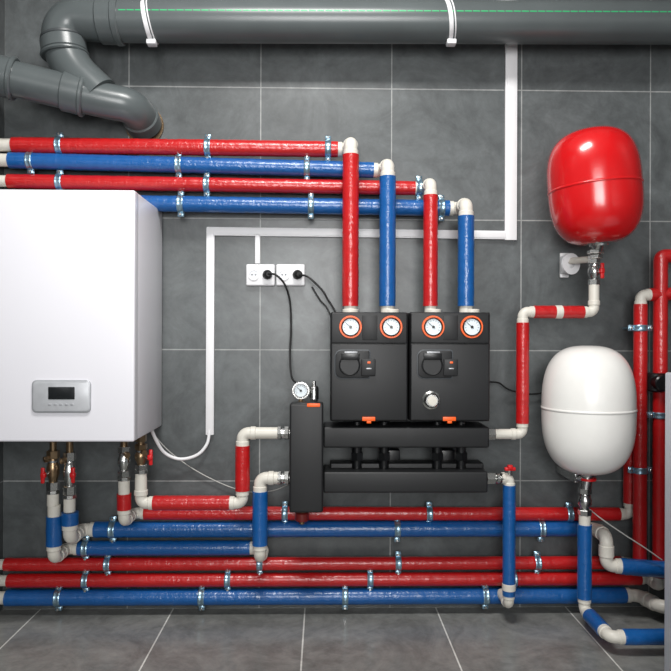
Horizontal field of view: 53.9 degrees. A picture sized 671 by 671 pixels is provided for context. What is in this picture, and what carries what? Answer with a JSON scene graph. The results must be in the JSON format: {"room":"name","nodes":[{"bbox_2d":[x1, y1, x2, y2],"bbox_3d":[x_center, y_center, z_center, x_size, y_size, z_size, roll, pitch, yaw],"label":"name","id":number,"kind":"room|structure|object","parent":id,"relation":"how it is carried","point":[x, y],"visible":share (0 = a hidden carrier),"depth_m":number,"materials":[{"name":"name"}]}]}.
{"room":"mechanical room","nodes":[
{"label":"mechanical room","id":0,"kind":"room"},
{"bbox_2d":[0,0,4,610],"bbox_3d":[-1.143,-0.418,0.448,0.100,2.700,3.600,0,0,-1],"label":"wall","id":1,"kind":"structure","parent":0,"point":[2,2],"depth_m":2.23,"materials":[{"name":"tile"}]},
{"bbox_2d":[0,606,663,670],"bbox_3d":[0.134,0.987,0.523,2.666,0.100,3.700,0,0,-1],"label":"floor","id":2,"kind":"structure","parent":0,"point":[357,638],"depth_m":2.02,"materials":[{"name":"tile"}]},
{"bbox_2d":[577,515,663,644],"bbox_3d":[1.056,0.741,2.026,0.564,0.334,0.214,0,0,-1],"label":"insulated pipe","id":3,"kind":"object","parent":2,"relation":"on","point":[632,636],"visible":0.98,"depth_m":2.07,"materials":[{"name":"blue plastic insulation"},{"name":"white plastic"}]},
{"bbox_2d":[578,599,590,604],"bbox_3d":[0.794,0.843,2.106,0.041,0.018,0.041,0,0,-1],"label":"socket","id":4,"kind":"object","parent":3,"relation":"attached to","point":[580,601],"depth_m":2.09,"materials":[{"name":"white plastic"}]},
{"bbox_2d":[541,346,637,516],"bbox_3d":[0.805,0.302,2.106,0.289,0.541,0.289,0,0,30],"label":"tank","id":5,"kind":"object","parent":3,"relation":"on","point":[589,410],"visible":1,"depth_m":2.00,"materials":[{"name":"metal"}]},
{"bbox_2d":[589,508,661,559],"bbox_3d":[0.922,0.634,2.098,0.226,0.157,0.032,0,0,10],"label":"cable","id":6,"kind":"object","parent":5,"relation":"attached to","point":[589,508],"visible":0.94,"depth_m":2.10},
{"bbox_2d":[597,624,611,638],"bbox_3d":[0.803,0.883,1.968,0.042,0.042,0.020,0,0,-1],"label":"socket","id":7,"kind":"object","parent":3,"relation":"attached to","point":[601,628],"depth_m":1.96,"materials":[{"name":"white plastic"}]},
{"bbox_2d":[617,629,625,644],"bbox_3d":[0.838,0.884,1.937,0.018,0.041,0.041,0,0,-1],"label":"socket","id":8,"kind":"object","parent":3,"relation":"attached to","point":[621,633],"depth_m":1.92,"materials":[{"name":"white plastic"}]},
{"bbox_2d":[664,372,670,670],"bbox_3d":[1.112,0.519,1.502,0.455,0.840,0.540,0,0,-1],"label":"base cabinet","id":9,"kind":"object","parent":2,"relation":"on","point":[667,610],"visible":1,"depth_m":1.75,"materials":[{"name":"grey paint"}]},
{"bbox_2d":[3,0,670,608],"bbox_3d":[0.104,-0.414,2.322,2.666,2.700,0.100,0,0,-1],"label":"wall","id":10,"kind":"structure","parent":0,"point":[436,111],"depth_m":2.27,"materials":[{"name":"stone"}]},
{"bbox_2d":[0,189,161,441],"bbox_3d":[-0.840,-0.057,2.074,0.511,0.729,0.357,0,0,-1],"label":"boiler","id":11,"kind":"object","parent":10,"relation":"attached to","point":[81,270],"visible":0.99,"depth_m":1.91,"materials":[{"name":"white metal"}]},
{"bbox_2d":[0,132,358,308],"bbox_3d":[-0.526,-0.372,2.172,1.199,0.595,0.175,0,0,-1],"label":"insulated pipe","id":12,"kind":"object","parent":10,"relation":"attached to","point":[207,147],"visible":1,"depth_m":2.16,"materials":[{"name":"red plastic"}]},
{"bbox_2d":[338,142,342,156],"bbox_3d":[0.014,-0.621,2.201,0.018,0.048,0.048,0,0,-1],"label":"socket","id":13,"kind":"object","parent":12,"relation":"attached to","point":[340,144],"depth_m":2.18,"materials":[{"name":"white plastic"}]},
{"bbox_2d":[343,148,357,153],"bbox_3d":[0.049,-0.587,2.121,0.048,0.018,0.048,0,0,-1],"label":"socket","id":14,"kind":"object","parent":12,"relation":"attached to","point":[346,150],"depth_m":2.10,"materials":[{"name":"white plastic"}]},
{"bbox_2d":[0,152,395,311],"bbox_3d":[-0.464,-0.346,2.205,1.323,0.544,0.159,0,0,3],"label":"insulated pipe","id":15,"kind":"object","parent":10,"relation":"attached to","point":[307,168],"visible":0.97,"depth_m":2.17,"materials":[{"name":"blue plastic"}]},
{"bbox_2d":[373,163,378,177],"bbox_3d":[0.133,-0.552,2.203,0.019,0.048,0.048,0,0,-1],"label":"socket","id":16,"kind":"object","parent":15,"relation":"attached to","point":[375,165],"depth_m":2.18,"materials":[{"name":"white plastic"}]},
{"bbox_2d":[380,170,394,175],"bbox_3d":[0.168,-0.517,2.124,0.048,0.018,0.048,0,0,-1],"label":"socket","id":17,"kind":"object","parent":15,"relation":"attached to","point":[382,172],"depth_m":2.10,"materials":[{"name":"white plastic"}]},
{"bbox_2d":[0,170,437,311],"bbox_3d":[-0.399,-0.310,2.175,1.455,0.471,0.173,0,0,-1],"label":"insulated pipe","id":18,"kind":"object","parent":10,"relation":"attached to","point":[206,184],"visible":0.97,"depth_m":2.17,"materials":[{"name":"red plastic"}]},
{"bbox_2d":[424,189,436,194],"bbox_3d":[0.307,-0.458,2.126,0.043,0.018,0.043,0,0,-1],"label":"socket","id":19,"kind":"object","parent":18,"relation":"attached to","point":[427,191],"depth_m":2.11,"materials":[{"name":"white plastic"}]},
{"bbox_2d":[246,264,274,285],"bbox_3d":[-0.256,-0.206,2.238,0.097,0.074,0.053,0,0,-1],"label":"electrical outlet","id":20,"kind":"object","parent":10,"relation":"attached to","point":[256,274],"visible":0.92,"depth_m":2.25,"materials":[{"name":"white plastic"}]},
{"bbox_2d":[248,269,272,280],"bbox_3d":[-0.256,-0.206,2.245,0.083,0.039,0.004,0,0,-1],"label":"socket","id":21,"kind":"object","parent":20,"relation":"attached to","point":[253,274],"depth_m":2.25,"materials":[{"name":"white plastic"}]},
{"bbox_2d":[268,273,296,382],"bbox_3d":[-0.153,-0.025,2.203,0.139,0.370,0.070,0,0,35],"label":"power cable","id":22,"kind":"object","parent":20,"relation":"attached to","point":[276,275],"visible":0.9,"depth_m":2.22,"materials":[{"name":"black rubber"}]},
{"bbox_2d":[276,264,304,285],"bbox_3d":[-0.153,-0.207,2.240,0.097,0.074,0.053,0,0,-1],"label":"electrical outlet","id":23,"kind":"object","parent":10,"relation":"attached to","point":[289,273],"visible":0.9,"depth_m":2.25,"materials":[{"name":"white plastic"}]},
{"bbox_2d":[278,269,301,280],"bbox_3d":[-0.153,-0.207,2.248,0.083,0.039,0.004,0,0,-1],"label":"socket","id":24,"kind":"object","parent":23,"relation":"attached to","point":[286,274],"depth_m":2.25,"materials":[{"name":"white plastic"}]},
{"bbox_2d":[299,274,335,311],"bbox_3d":[-0.058,-0.137,2.212,0.133,0.139,0.022,0,0,-1],"label":"power cable","id":25,"kind":"object","parent":23,"relation":"attached to","point":[304,275],"visible":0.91,"depth_m":2.21,"materials":[{"name":"black rubber"}]},
{"bbox_2d":[140,191,474,311],"bbox_3d":[-0.340,-0.277,2.175,1.572,0.404,0.175,0,0,-1],"label":"insulated pipe","id":26,"kind":"object","parent":10,"relation":"attached to","point":[180,203],"visible":0.73,"depth_m":2.17,"materials":[{"name":"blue plastic"}]},
{"bbox_2d":[449,201,454,215],"bbox_3d":[0.386,-0.425,2.208,0.019,0.048,0.048,0,0,-1],"label":"socket","id":27,"kind":"object","parent":26,"relation":"attached to","point":[451,203],"depth_m":2.19,"materials":[{"name":"white plastic"}]},
{"bbox_2d":[459,210,473,214],"bbox_3d":[0.421,-0.391,2.128,0.048,0.018,0.048,0,0,-1],"label":"socket","id":28,"kind":"object","parent":26,"relation":"attached to","point":[461,212],"depth_m":2.11,"materials":[{"name":"white plastic"}]},
{"bbox_2d":[0,586,664,613],"bbox_3d":[0.103,0.878,2.216,2.468,0.086,0.148,0,0,1],"label":"insulated pipe","id":29,"kind":"object","parent":10,"relation":"attached to","point":[58,597],"visible":0.94,"depth_m":2.20,"materials":[{"name":"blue plastic"}]},
{"bbox_2d":[497,472,515,607],"bbox_3d":[0.558,0.664,2.165,0.047,0.445,0.112,0,0,-1],"label":"insulated pipe","id":30,"kind":"object","parent":29,"relation":"attached to","point":[506,594],"visible":0.98,"depth_m":2.12,"materials":[{"name":"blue plastic"}]},
{"bbox_2d":[626,588,632,602],"bbox_3d":[0.989,0.881,2.239,0.020,0.048,0.048,0,0,-1],"label":"socket","id":31,"kind":"object","parent":29,"relation":"attached to","point":[629,592],"depth_m":2.22,"materials":[{"name":"white plastic"}]},
{"bbox_2d":[639,591,650,606],"bbox_3d":[1.038,0.881,2.204,0.048,0.048,0.020,0,0,-18],"label":"socket","id":32,"kind":"object","parent":29,"relation":"attached to","point":[644,596],"depth_m":2.19,"materials":[{"name":"white plastic"}]},
{"bbox_2d":[645,594,658,610],"bbox_3d":[1.047,0.881,2.177,0.048,0.048,0.020,0,0,-18],"label":"socket","id":33,"kind":"object","parent":29,"relation":"attached to","point":[651,600],"depth_m":2.16,"materials":[{"name":"white plastic"}]},
{"bbox_2d":[0,249,670,591],"bbox_3d":[0.105,0.286,2.224,2.466,1.148,0.129,0,0,1],"label":"insulated pipe","id":34,"kind":"object","parent":10,"relation":"attached to","point":[85,580],"visible":0.9,"depth_m":2.19,"materials":[{"name":"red plastic"}]},
{"bbox_2d":[648,577,654,589],"bbox_3d":[1.065,0.824,2.198,0.041,0.041,0.015,0,0,-1],"label":"socket","id":35,"kind":"object","parent":34,"relation":"attached to","point":[650,579],"depth_m":2.19,"materials":[{"name":"white plastic"}]},
{"bbox_2d":[647,372,664,391],"bbox_3d":[1.051,0.153,2.160,0.068,0.060,0.089,0,0,-1],"label":"pump","id":36,"kind":"object","parent":34,"relation":"attached to","point":[655,381],"visible":0.7,"depth_m":2.13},
{"bbox_2d":[0,287,670,575],"bbox_3d":[0.104,0.317,2.201,2.465,0.976,0.141,0,0,-1],"label":"insulated pipe","id":37,"kind":"object","parent":10,"relation":"attached to","point":[107,564],"visible":0.89,"depth_m":2.19,"materials":[{"name":"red plastic"}]},
{"bbox_2d":[645,289,652,300],"bbox_3d":[1.029,-0.134,2.170,0.016,0.040,0.039,0,0,-1],"label":"socket","id":38,"kind":"object","parent":37,"relation":"attached to","point":[648,292],"depth_m":2.15,"materials":[{"name":"white plastic"}]},
{"bbox_2d":[0,0,670,138],"bbox_3d":[0.102,-0.875,2.159,2.478,0.452,0.260,0,0,-1],"label":"drain pipe","id":39,"kind":"object","parent":10,"relation":"attached to","point":[73,83],"visible":1,"depth_m":2.10,"materials":[{"name":"grey plastic"}]},
{"bbox_2d":[0,54,10,97],"bbox_3d":[-1.048,-0.815,2.074,0.079,0.133,0.125,0,0,-12],"label":"socket","id":40,"kind":"object","parent":39,"relation":"attached to","point":[5,61],"depth_m":2.03,"materials":[{"name":"grey plastic"}]},
{"bbox_2d":[58,71,79,114],"bbox_3d":[-0.843,-0.777,2.116,0.079,0.133,0.125,0,0,-12],"label":"socket","id":41,"kind":"object","parent":39,"relation":"attached to","point":[68,81],"depth_m":2.06,"materials":[{"name":"grey plastic"}]},
{"bbox_2d":[93,0,126,45],"bbox_3d":[-0.727,-1.018,2.136,0.072,0.151,0.150,0,0,-1],"label":"socket","id":42,"kind":"object","parent":39,"relation":"attached to","point":[107,16],"depth_m":2.08,"materials":[{"name":"grey plastic"}]},
{"bbox_2d":[123,106,163,138],"bbox_3d":[-0.651,-0.720,2.231,0.129,0.137,0.084,0,0,-1],"label":"socket","id":43,"kind":"object","parent":39,"relation":"attached to","point":[154,128],"depth_m":2.21,"materials":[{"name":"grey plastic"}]},
{"bbox_2d":[206,227,505,434],"bbox_3d":[0.071,-0.014,2.263,1.025,0.709,0.014,0,0,-1],"label":"duct","id":44,"kind":"object","parent":10,"relation":"attached to","point":[211,232],"visible":0.98,"depth_m":2.25,"materials":[{"name":"white plastic"}]},
{"bbox_2d":[151,430,210,460],"bbox_3d":[-0.526,0.354,2.212,0.215,0.134,0.054,0,0,-32],"label":"cable","id":45,"kind":"object","parent":44,"relation":"attached to","point":[161,449],"visible":0.93,"depth_m":2.22,"materials":[{"name":"plastic"}]},
{"bbox_2d":[61,510,664,577],"bbox_3d":[0.232,0.679,2.167,2.212,0.225,0.215,0,0,-1],"label":"insulated pipe","id":46,"kind":"object","parent":10,"relation":"attached to","point":[112,529],"visible":0.92,"depth_m":2.19,"materials":[{"name":"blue plastic"}]},
{"bbox_2d":[59,442,75,512],"bbox_3d":[-0.834,0.446,2.096,0.059,0.221,0.051,0,0,15],"label":"valve","id":47,"kind":"object","parent":46,"relation":"attached to","point":[69,457],"visible":0.94,"depth_m":2.07,"materials":[{"name":"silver metal"}]},
{"bbox_2d":[62,525,77,531],"bbox_3d":[-0.847,0.610,2.104,0.048,0.020,0.048,0,0,-1],"label":"socket","id":48,"kind":"object","parent":46,"relation":"attached to","point":[65,528],"depth_m":2.08,"materials":[{"name":"white plastic"}]},
{"bbox_2d":[76,528,82,542],"bbox_3d":[-0.847,0.648,2.142,0.048,0.048,0.020,0,0,-1],"label":"socket","id":49,"kind":"object","parent":46,"relation":"attached to","point":[80,530],"depth_m":2.13,"materials":[{"name":"white plastic"}]},
{"bbox_2d":[78,525,84,538],"bbox_3d":[-0.848,0.648,2.166,0.048,0.048,0.020,0,0,-1],"label":"socket","id":50,"kind":"object","parent":46,"relation":"attached to","point":[80,527],"depth_m":2.16,"materials":[{"name":"white plastic"}]},
{"bbox_2d":[87,522,93,536],"bbox_3d":[-0.811,0.648,2.205,0.020,0.048,0.048,0,0,-1],"label":"socket","id":51,"kind":"object","parent":46,"relation":"attached to","point":[90,526],"depth_m":2.18,"materials":[{"name":"white plastic"}]},
{"bbox_2d":[45,471,278,562],"bbox_3d":[-0.553,0.593,2.172,0.740,0.319,0.174,0,0,-1],"label":"insulated pipe","id":52,"kind":"object","parent":46,"relation":"attached to","point":[85,548],"visible":0.98,"depth_m":2.18,"materials":[{"name":"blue plastic"}]},
{"bbox_2d":[40,442,59,506],"bbox_3d":[-0.904,0.425,2.091,0.040,0.235,0.066,0,0,21],"label":"valve","id":53,"kind":"object","parent":52,"relation":"attached to","point":[52,472],"visible":0.96,"depth_m":2.09,"materials":[{"name":"gold metal"}]},
{"bbox_2d":[46,546,60,551],"bbox_3d":[-0.897,0.675,2.103,0.045,0.019,0.045,0,0,-1],"label":"socket","id":54,"kind":"object","parent":52,"relation":"attached to","point":[48,548],"depth_m":2.08,"materials":[{"name":"white plastic"}]},
{"bbox_2d":[59,547,65,561],"bbox_3d":[-0.898,0.710,2.138,0.045,0.045,0.019,0,0,-1],"label":"socket","id":55,"kind":"object","parent":52,"relation":"attached to","point":[63,549],"depth_m":2.13,"materials":[{"name":"white plastic"}]},
{"bbox_2d":[61,544,69,557],"bbox_3d":[-0.899,0.710,2.168,0.045,0.045,0.019,0,0,-1],"label":"socket","id":56,"kind":"object","parent":52,"relation":"attached to","point":[66,547],"depth_m":2.16,"materials":[{"name":"white plastic"}]},
{"bbox_2d":[72,542,77,554],"bbox_3d":[-0.864,0.710,2.204,0.019,0.045,0.045,0,0,-1],"label":"socket","id":57,"kind":"object","parent":52,"relation":"attached to","point":[75,545],"depth_m":2.18,"materials":[{"name":"white plastic"}]},
{"bbox_2d":[253,546,266,551],"bbox_3d":[-0.242,0.677,2.116,0.045,0.019,0.045,0,0,-1],"label":"socket","id":58,"kind":"object","parent":52,"relation":"attached to","point":[256,548],"depth_m":2.10,"materials":[{"name":"white plastic"}]},
{"bbox_2d":[253,486,266,492],"bbox_3d":[-0.242,0.492,2.116,0.045,0.019,0.045,0,0,-1],"label":"socket","id":59,"kind":"object","parent":52,"relation":"attached to","point":[256,489],"depth_m":2.10,"materials":[{"name":"white plastic"}]},
{"bbox_2d":[268,471,273,484],"bbox_3d":[-0.206,0.457,2.116,0.019,0.045,0.045,0,0,-1],"label":"socket","id":60,"kind":"object","parent":52,"relation":"attached to","point":[270,473],"depth_m":2.10,"materials":[{"name":"white plastic"}]},
{"bbox_2d":[592,524,601,536],"bbox_3d":[0.880,0.654,2.199,0.048,0.048,0.020,0,0,-1],"label":"socket","id":61,"kind":"object","parent":46,"relation":"attached to","point":[595,527],"depth_m":2.19,"materials":[{"name":"white plastic"}]},
{"bbox_2d":[593,525,607,539],"bbox_3d":[0.880,0.654,2.185,0.048,0.048,0.020,0,0,-1],"label":"socket","id":62,"kind":"object","parent":46,"relation":"attached to","point":[596,528],"depth_m":2.18,"materials":[{"name":"white plastic"}]},
{"bbox_2d":[598,550,613,558],"bbox_3d":[0.881,0.709,2.147,0.048,0.020,0.048,0,0,-1],"label":"socket","id":63,"kind":"object","parent":46,"relation":"attached to","point":[603,554],"depth_m":2.13,"materials":[{"name":"white plastic"}]},
{"bbox_2d":[598,544,613,552],"bbox_3d":[0.881,0.692,2.147,0.048,0.020,0.048,0,0,-1],"label":"socket","id":64,"kind":"object","parent":46,"relation":"attached to","point":[602,548],"depth_m":2.13,"materials":[{"name":"white plastic"}]},
{"bbox_2d":[614,558,622,573],"bbox_3d":[0.919,0.749,2.144,0.022,0.049,0.048,0,0,5],"label":"socket","id":65,"kind":"object","parent":46,"relation":"attached to","point":[618,562],"depth_m":2.13,"materials":[{"name":"white plastic"}]},
{"bbox_2d":[117,450,632,525],"bbox_3d":[0.213,0.381,2.225,1.833,0.521,0.143,0,0,-4],"label":"insulated pipe","id":66,"kind":"object","parent":10,"relation":"attached to","point":[127,515],"visible":0.65,"depth_m":2.21,"materials":[{"name":"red plastic"}]},
{"bbox_2d":[117,442,130,489],"bbox_3d":[-0.673,0.399,2.103,0.040,0.181,0.050,0,0,-23],"label":"valve","id":67,"kind":"object","parent":66,"relation":"attached to","point":[124,460],"visible":0.94,"depth_m":2.09,"materials":[{"name":"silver metal"}]},
{"bbox_2d":[117,510,130,515],"bbox_3d":[-0.675,0.561,2.107,0.041,0.018,0.041,0,0,-1],"label":"socket","id":68,"kind":"object","parent":66,"relation":"attached to","point":[120,512],"depth_m":2.09,"materials":[{"name":"white plastic"}]},
{"bbox_2d":[323,421,499,492],"bbox_3d":[0.247,0.384,2.167,0.573,0.215,0.214,0,0,-1],"label":"manifold","id":69,"kind":"object","parent":10,"relation":"attached to","point":[448,470],"visible":0.98,"depth_m":2.06,"materials":[{"name":"black metal"}]},
{"bbox_2d":[277,381,322,524],"bbox_3d":[-0.114,0.375,2.112,0.148,0.459,0.163,0,0,-1],"label":"hydraulic separator","id":70,"kind":"object","parent":69,"relation":"attached to","point":[304,477],"visible":1,"depth_m":2.03,"materials":[{"name":"black plastic"}]},
{"bbox_2d":[134,426,277,510],"bbox_3d":[-0.412,0.425,2.112,0.461,0.269,0.048,0,0,-1],"label":"insulated pipe","id":71,"kind":"object","parent":70,"relation":"attached to","point":[242,447],"visible":1,"depth_m":2.10,"materials":[{"name":"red plastic"}]},
{"bbox_2d":[134,489,147,496],"bbox_3d":[-0.622,0.501,2.108,0.043,0.018,0.043,0,0,-1],"label":"socket","id":72,"kind":"object","parent":71,"relation":"attached to","point":[137,492],"depth_m":2.09,"materials":[{"name":"white plastic"}]},
{"bbox_2d":[134,434,152,478],"bbox_3d":[-0.611,0.385,2.104,0.063,0.152,0.041,0,0,25],"label":"valve","id":73,"kind":"object","parent":71,"relation":"attached to","point":[141,456],"visible":0.97,"depth_m":2.09,"materials":[{"name":"gold metal"}]},
{"bbox_2d":[147,496,152,509],"bbox_3d":[-0.588,0.535,2.109,0.018,0.043,0.043,0,0,-1],"label":"socket","id":74,"kind":"object","parent":71,"relation":"attached to","point":[149,499],"depth_m":2.09,"materials":[{"name":"white plastic"}]},
{"bbox_2d":[229,496,234,509],"bbox_3d":[-0.332,0.536,2.114,0.018,0.043,0.043,0,0,-1],"label":"socket","id":75,"kind":"object","parent":71,"relation":"attached to","point":[231,498],"depth_m":2.10,"materials":[{"name":"white plastic"}]},
{"bbox_2d":[236,440,248,446],"bbox_3d":[-0.298,0.346,2.115,0.043,0.018,0.043,0,0,-1],"label":"socket","id":76,"kind":"object","parent":71,"relation":"attached to","point":[239,443],"depth_m":2.10,"materials":[{"name":"white plastic"}]},
{"bbox_2d":[236,491,248,496],"bbox_3d":[-0.298,0.503,2.115,0.043,0.018,0.043,0,0,-1],"label":"socket","id":77,"kind":"object","parent":71,"relation":"attached to","point":[238,493],"depth_m":2.10,"materials":[{"name":"white plastic"}]},
{"bbox_2d":[250,426,255,439],"bbox_3d":[-0.264,0.312,2.115,0.018,0.043,0.043,0,0,-1],"label":"socket","id":78,"kind":"object","parent":71,"relation":"attached to","point":[253,428],"depth_m":2.10,"materials":[{"name":"white plastic"}]},
{"bbox_2d":[157,438,286,492],"bbox_3d":[-0.366,0.431,2.217,0.471,0.206,0.070,0,0,-1],"label":"cable","id":79,"kind":"object","parent":70,"relation":"attached to","point":[157,438],"visible":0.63,"depth_m":2.24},
{"bbox_2d":[292,382,309,401],"bbox_3d":[-0.111,0.186,2.113,0.056,0.078,0.035,0,0,-1],"label":"pressure gauge","id":80,"kind":"object","parent":70,"relation":"attached to","point":[300,390],"visible":0.97,"depth_m":2.10,"materials":[{"name":"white metal"}]},
{"bbox_2d":[309,381,318,399],"bbox_3d":[-0.069,0.177,2.119,0.030,0.063,0.030,0,0,-1],"label":"air vent","id":81,"kind":"object","parent":70,"relation":"attached to","point":[314,390],"depth_m":2.11,"materials":[{"name":"silver metal"}]},
{"bbox_2d":[330,312,407,420],"bbox_3d":[0.103,0.096,2.066,0.240,0.337,0.068,0,0,-1],"label":"shell","id":82,"kind":"object","parent":69,"relation":"on","point":[331,312],"visible":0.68,"depth_m":2.03,"materials":[{"name":"plastic"}]},
{"bbox_2d":[331,344,406,419],"bbox_3d":[0.103,0.144,2.032,0.232,0.233,0.020,0,0,-1],"label":"cover","id":83,"kind":"object","parent":82,"relation":"attached to","point":[382,396],"visible":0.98,"depth_m":2.02,"materials":[{"name":"plastic"}]},
{"bbox_2d":[334,350,370,378],"bbox_3d":[0.052,0.088,2.022,0.110,0.090,0.007,0,0,-1],"label":"pump rim","id":84,"kind":"object","parent":83,"relation":"attached to","point":[338,350],"visible":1,"depth_m":2.02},
{"bbox_2d":[339,359,359,375],"bbox_3d":[0.043,0.090,2.013,0.066,0.066,0.005,0,0,-1],"label":"motor","id":85,"kind":"object","parent":84,"relation":"attached to","point":[347,367],"depth_m":2.01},
{"bbox_2d":[341,353,359,359],"bbox_3d":[0.046,0.064,2.013,0.055,0.021,0.009,0,0,-1],"label":"display","id":86,"kind":"object","parent":84,"relation":"attached to","point":[344,356],"depth_m":2.01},
{"bbox_2d":[335,350,369,377],"bbox_3d":[0.052,0.088,2.018,0.104,0.084,0.006,0,0,-1],"label":"electronics","id":87,"kind":"object","parent":84,"relation":"attached to","point":[363,354],"depth_m":2.02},
{"bbox_2d":[361,359,375,375],"bbox_3d":[0.100,0.097,2.015,0.043,0.052,0.014,0,0,-1],"label":"plug","id":88,"kind":"object","parent":84,"relation":"attached to","point":[364,372],"depth_m":2.01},
{"bbox_2d":[331,313,406,342],"bbox_3d":[0.103,-0.022,2.027,0.232,0.093,0.031,0,0,-1],"label":"cover","id":89,"kind":"object","parent":82,"relation":"attached to","point":[336,336],"depth_m":2.02,"materials":[{"name":"plastic"}]},
{"bbox_2d":[339,316,361,337],"bbox_3d":[0.046,-0.026,2.018,0.070,0.070,0.007,0,0,-1],"label":"ring","id":90,"kind":"object","parent":89,"relation":"attached to","point":[346,317],"visible":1,"depth_m":2.02,"materials":[{"name":"orange plastic"}]},
{"bbox_2d":[362,315,376,339],"bbox_3d":[0.105,-0.025,2.024,0.046,0.076,0.007,0,0,-1],"label":"rib","id":91,"kind":"object","parent":89,"relation":"attached to","point":[369,322],"visible":1,"depth_m":2.02,"materials":[{"name":"plastic"}]},
{"bbox_2d":[380,316,402,337],"bbox_3d":[0.170,-0.026,2.020,0.070,0.070,0.007,0,0,-1],"label":"ring","id":92,"kind":"object","parent":89,"relation":"attached to","point":[387,317],"visible":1,"depth_m":2.02,"materials":[{"name":"orange plastic"}]},
{"bbox_2d":[495,465,515,483],"bbox_3d":[0.539,0.447,2.126,0.074,0.065,0.047,0,0,-1],"label":"valve","id":93,"kind":"object","parent":69,"relation":"attached to","point":[499,478],"visible":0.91,"depth_m":2.11,"materials":[{"name":"silver metal"}]},
{"bbox_2d":[499,284,599,439],"bbox_3d":[0.692,0.085,2.134,0.326,0.504,0.044,0,0,-1],"label":"insulated pipe","id":94,"kind":"object","parent":69,"relation":"attached to","point":[557,311],"visible":1,"depth_m":2.12,"materials":[{"name":"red plastic"}]},
{"bbox_2d":[547,126,643,284],"bbox_3d":[0.826,-0.410,2.106,0.289,0.492,0.289,0,0,36],"label":"tank","id":95,"kind":"object","parent":94,"relation":"on","point":[595,181],"visible":1,"depth_m":2.00,"materials":[{"name":"metal"}]},
{"bbox_3d":[0.365,0.100,2.162,0.248,0.339,0.110,0,0,-1],"label":"shell","id":96,"kind":"object","parent":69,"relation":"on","visible":0},
{"bbox_2d":[408,312,489,420],"bbox_3d":[0.353,0.097,2.071,0.249,0.337,0.068,0,0,-1],"label":"shell","id":97,"kind":"object","parent":96,"relation":"attached to","point":[409,343],"visible":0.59,"depth_m":2.04,"materials":[{"name":"plastic"}]},
{"bbox_2d":[410,344,488,419],"bbox_3d":[0.352,0.144,2.037,0.241,0.234,0.020,0,0,-1],"label":"cover","id":98,"kind":"object","parent":97,"relation":"attached to","point":[465,396],"visible":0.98,"depth_m":2.03,"materials":[{"name":"plastic"}]},
{"bbox_2d":[422,391,439,408],"bbox_3d":[0.293,0.198,2.014,0.056,0.056,0.023,0,0,-1],"label":"mixing valve knob","id":99,"kind":"object","parent":98,"relation":"attached to","point":[426,395],"visible":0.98,"depth_m":2.01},
{"bbox_2d":[427,396,436,405],"bbox_3d":[0.294,0.198,2.001,0.032,0.032,0.007,0,0,-1],"label":"cap","id":100,"kind":"object","parent":99,"relation":"attached to","point":[432,400],"depth_m":2.00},
{"bbox_2d":[417,350,452,378],"bbox_3d":[0.305,0.088,2.027,0.111,0.090,0.007,0,0,-1],"label":"pump rim","id":101,"kind":"object","parent":98,"relation":"attached to","point":[420,350],"visible":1,"depth_m":2.02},
{"bbox_2d":[421,358,442,375],"bbox_3d":[0.295,0.090,2.018,0.066,0.066,0.005,0,0,-1],"label":"motor","id":102,"kind":"object","parent":101,"relation":"attached to","point":[429,367],"depth_m":2.02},
{"bbox_2d":[424,353,441,359],"bbox_3d":[0.297,0.064,2.018,0.055,0.021,0.009,0,0,-1],"label":"display","id":103,"kind":"object","parent":101,"relation":"attached to","point":[427,356],"depth_m":2.01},
{"bbox_2d":[418,350,451,377],"bbox_3d":[0.305,0.088,2.023,0.105,0.084,0.006,0,0,-1],"label":"electronics","id":104,"kind":"object","parent":101,"relation":"attached to","point":[445,354],"depth_m":2.02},
{"bbox_2d":[443,359,457,375],"bbox_3d":[0.352,0.098,2.020,0.043,0.052,0.014,0,0,-1],"label":"plug","id":105,"kind":"object","parent":101,"relation":"attached to","point":[446,371],"depth_m":2.01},
{"bbox_2d":[410,313,488,342],"bbox_3d":[0.352,-0.022,2.032,0.241,0.093,0.031,0,0,-1],"label":"cover","id":106,"kind":"object","parent":97,"relation":"attached to","point":[417,335],"depth_m":2.03,"materials":[{"name":"plastic"}]},
{"bbox_2d":[422,316,444,337],"bbox_3d":[0.299,-0.026,2.023,0.070,0.070,0.007,0,0,-1],"label":"ring","id":107,"kind":"object","parent":106,"relation":"attached to","point":[429,317],"visible":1,"depth_m":2.02,"materials":[{"name":"orange plastic"}]},
{"bbox_2d":[443,315,457,339],"bbox_3d":[0.353,-0.025,2.029,0.046,0.076,0.007,0,0,-1],"label":"rib","id":108,"kind":"object","parent":106,"relation":"attached to","point":[450,332],"visible":1,"depth_m":2.02,"materials":[{"name":"plastic"}]},
{"bbox_2d":[460,316,482,337],"bbox_3d":[0.418,-0.026,2.025,0.070,0.070,0.007,0,0,-1],"label":"ring","id":109,"kind":"object","parent":106,"relation":"attached to","point":[467,317],"visible":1,"depth_m":2.02,"materials":[{"name":"orange plastic"}]},
{"bbox_2d":[504,44,516,239],"bbox_3d":[0.605,-0.844,2.273,0.041,1.031,0.014,0,0,-1],"label":"duct","id":110,"kind":"object","parent":10,"relation":"attached to","point":[510,154],"visible":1,"depth_m":2.27,"materials":[{"name":"white plastic"}]},
{"bbox_2d":[622,325,651,330],"bbox_3d":[1.000,-0.025,2.217,0.076,0.020,0.144,0,0,-1],"label":"clip","id":111,"kind":"object","parent":10,"relation":"attached to","point":[630,327],"visible":0.97,"depth_m":2.16,"materials":[{"name":"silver metal"}]},
{"bbox_2d":[628,466,651,474],"bbox_3d":[1.000,0.442,2.217,0.076,0.020,0.144,0,0,-1],"label":"clip","id":112,"kind":"object","parent":10,"relation":"attached to","point":[643,471],"visible":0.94,"depth_m":2.15,"materials":[{"name":"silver metal"}]},
{"bbox_2d":[647,411,664,418],"bbox_3d":[1.067,0.262,2.217,0.078,0.020,0.145,0,0,-1],"label":"clip","id":113,"kind":"object","parent":10,"relation":"attached to","point":[656,415],"visible":0.6,"depth_m":2.16,"materials":[{"name":"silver metal"}]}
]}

